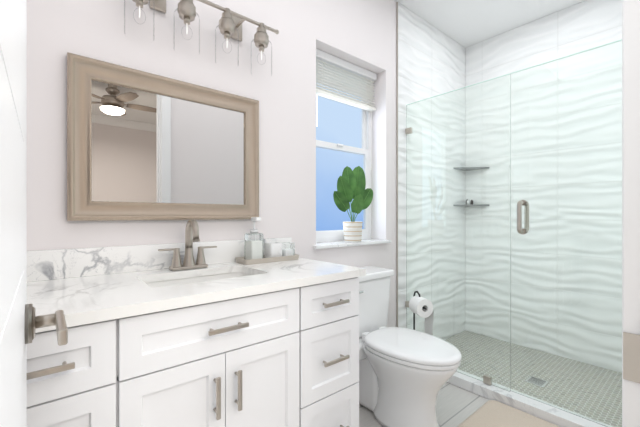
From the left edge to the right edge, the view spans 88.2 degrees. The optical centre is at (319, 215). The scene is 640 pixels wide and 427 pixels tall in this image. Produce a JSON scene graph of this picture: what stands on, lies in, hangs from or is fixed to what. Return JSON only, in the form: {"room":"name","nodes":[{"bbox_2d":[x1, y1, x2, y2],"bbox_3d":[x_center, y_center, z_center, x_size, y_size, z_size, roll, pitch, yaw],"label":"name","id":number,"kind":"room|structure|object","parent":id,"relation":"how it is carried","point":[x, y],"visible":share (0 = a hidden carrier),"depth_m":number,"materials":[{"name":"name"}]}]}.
{"room":"bathroom","nodes":[
{"label":"bathroom","id":0,"kind":"room"},
{"bbox_2d":[27,0,395,326],"bbox_3d":[-0.076,-0.240,2.093,3.920,2.750,0.220,0,0,-40],"label":"wall","id":1,"kind":"structure","parent":0,"point":[284,94],"depth_m":1.70,"materials":[{"name":"paint"}]},
{"bbox_2d":[67,52,258,220],"bbox_3d":[-0.624,-0.287,1.463,0.790,0.615,0.035,0,0,-40],"label":"mirror","id":2,"kind":"object","parent":1,"relation":"attached to","point":[142,145],"visible":0.98,"depth_m":1.40,"materials":[{"name":"brown wood"}]},
{"bbox_2d":[124,0,278,75],"bbox_3d":[-0.512,-0.844,1.478,0.742,0.293,0.155,0,0,-40],"label":"sconce","id":3,"kind":"object","parent":1,"relation":"attached to","point":[230,24],"visible":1,"depth_m":1.49,"materials":[{"name":"silver metal"}]},
{"bbox_2d":[316,83,370,242],"bbox_3d":[0.125,-0.442,2.331,0.663,1.244,0.065,0,0,-40],"label":"window","id":4,"kind":"structure","parent":1,"relation":"in","point":[343,136],"depth_m":2.34,"materials":[{"name":"glass"}]},
{"bbox_2d":[316,49,376,169],"bbox_3d":[0.162,-0.699,2.287,0.649,0.728,0.066,0,0,-40],"label":"window blind","id":5,"kind":"object","parent":4,"relation":"attached to","point":[339,74],"visible":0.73,"depth_m":2.28,"materials":[{"name":"fabric"}]},
{"bbox_2d":[313,239,390,248],"bbox_3d":[0.196,0.190,2.248,0.715,0.020,0.171,0,0,-40],"label":"window sill","id":6,"kind":"structure","parent":1,"relation":"on","point":[322,245],"depth_m":2.18,"materials":[{"name":"stone"}]},
{"bbox_2d":[333,166,372,241],"bbox_3d":[0.225,-0.086,2.247,0.350,0.532,0.174,0,0,-40],"label":"plant","id":7,"kind":"object","parent":6,"relation":"on","point":[351,184],"visible":1,"depth_m":2.23,"materials":[{"name":"green plant"}]},
{"bbox_2d":[396,2,397,326],"bbox_3d":[0.585,-0.239,2.498,0.006,2.749,0.010,0,0,-40],"label":"trim","id":8,"kind":"structure","parent":1,"relation":"attached to","point":[396,164],"depth_m":2.50,"materials":[{"name":"silver metal"}]},
{"bbox_2d":[398,3,465,327],"bbox_3d":[0.996,-0.240,2.845,1.070,2.750,0.010,0,0,-40],"label":"shower wall tiles","id":9,"kind":"structure","parent":1,"relation":"attached to","point":[431,61],"depth_m":2.64,"materials":[{"name":"white tile"}]},
{"bbox_2d":[359,382,488,426],"bbox_3d":[0.436,1.185,1.485,3.920,0.100,1.810,0,0,-40],"label":"floor","id":10,"kind":"structure","parent":0,"point":[456,406],"depth_m":1.95,"materials":[{"name":"white tile"}]},
{"bbox_2d":[27,259,365,426],"bbox_3d":[-0.606,0.697,1.114,1.600,0.875,0.586,0,0,-40],"label":"bathroom vanity","id":11,"kind":"object","parent":10,"relation":"on","point":[192,331],"depth_m":1.01,"materials":[{"name":"paint"}]},
{"bbox_2d":[157,219,217,270],"bbox_3d":[-0.542,0.122,1.397,0.246,0.215,0.131,0,0,-40],"label":"faucet","id":12,"kind":"object","parent":11,"relation":"on","point":[192,228],"depth_m":1.41,"materials":[{"name":"silver metal"}]},
{"bbox_2d":[131,267,270,294],"bbox_3d":[-0.449,0.319,1.285,0.441,0.142,0.273,0,0,-40],"label":"sink","id":13,"kind":"object","parent":11,"relation":"in","point":[233,274],"depth_m":1.31,"materials":[{"name":"white ceramic"}]},
{"bbox_2d":[235,254,298,264],"bbox_3d":[-0.261,0.218,1.672,0.313,0.023,0.123,0,0,-40],"label":"tray","id":14,"kind":"object","parent":11,"relation":"on","point":[241,260],"visible":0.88,"depth_m":1.61,"materials":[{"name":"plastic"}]},
{"bbox_2d":[245,217,263,259],"bbox_3d":[-0.319,0.116,1.614,0.072,0.214,0.084,0,0,-40],"label":"soap dispenser","id":15,"kind":"object","parent":14,"relation":"on","point":[254,243],"visible":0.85,"depth_m":1.59,"materials":[{"name":"glass"}]},
{"bbox_2d":[265,242,281,257],"bbox_3d":[-0.238,0.181,1.688,0.070,0.082,0.070,0,0,-40],"label":"cup","id":16,"kind":"object","parent":14,"relation":"on","point":[273,249],"visible":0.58,"depth_m":1.66,"materials":[{"name":"stone"}]},
{"bbox_2d":[282,242,294,255],"bbox_3d":[-0.177,0.183,1.742,0.063,0.078,0.070,0,0,-40],"label":"jar","id":17,"kind":"object","parent":14,"relation":"on","point":[288,248],"visible":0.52,"depth_m":1.71,"materials":[{"name":"clear glass"}]},
{"bbox_2d":[358,266,461,426],"bbox_3d":[0.418,0.741,1.863,0.430,0.786,0.757,0,0,-40],"label":"toilet","id":18,"kind":"object","parent":10,"relation":"on","point":[406,375],"visible":0.77,"depth_m":1.73,"materials":[{"name":"ceramic"}]},
{"bbox_2d":[409,291,433,334],"bbox_3d":[0.638,0.814,2.171,0.197,0.640,0.232,0,0,-40],"label":"toilet paper stand","id":19,"kind":"object","parent":10,"relation":"on","point":[420,306],"visible":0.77,"depth_m":2.10,"materials":[{"name":"paper"}]},
{"bbox_2d":[457,400,559,426],"bbox_3d":[1.006,1.124,1.487,0.743,0.021,0.766,0,0,-40],"label":"bath mat","id":20,"kind":"object","parent":10,"relation":"on","point":[491,413],"visible":0.96,"depth_m":1.81,"materials":[{"name":"beige fabric"}]},
{"bbox_2d":[405,40,621,426],"bbox_3d":[1.137,0.139,2.010,0.148,1.992,1.448,0,0,-40],"label":"shower enclosure","id":21,"kind":"object","parent":10,"relation":"on","point":[514,228],"visible":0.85,"depth_m":1.91,"materials":[{"name":"glass"}]},
{"bbox_2d":[394,0,585,47],"bbox_3d":[0.436,-1.665,1.485,3.920,0.100,1.810,0,0,-40],"label":"ceiling","id":22,"kind":"structure","parent":0,"point":[465,23],"depth_m":2.65,"materials":[{"name":"white paint"}]},
{"bbox_3d":[1.960,-0.240,2.625,0.120,2.750,1.590,0,0,-40],"label":"wall","id":23,"kind":"structure","parent":0,"visible":0},
{"bbox_2d":[466,0,621,86],"bbox_3d":[1.872,-0.240,2.628,0.010,2.750,1.449,0,0,-40],"label":"shower wall tiles","id":24,"kind":"structure","parent":23,"relation":"attached to","point":[580,27],"depth_m":2.66,"materials":[{"name":"white tile"}]},
{"bbox_3d":[0.262,-1.468,0.234,0.847,0.295,0.120,0,0,-40],"label":"wall","id":25,"kind":"structure","parent":0,"visible":0},
{"bbox_2d":[0,0,67,426],"bbox_3d":[-0.315,-0.089,0.314,0.138,2.424,0.746,0,0,-40],"label":"door","id":26,"kind":"structure","parent":25,"relation":"in","point":[20,321],"depth_m":0.34,"materials":[{"name":"paint"}]},
{"bbox_2d":[622,0,639,426],"bbox_3d":[0.253,-0.122,0.245,0.967,2.515,0.150,0,0,-40],"label":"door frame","id":27,"kind":"structure","parent":25,"relation":"attached to","point":[630,213],"depth_m":0.56,"materials":[{"name":"paint"}]}
]}

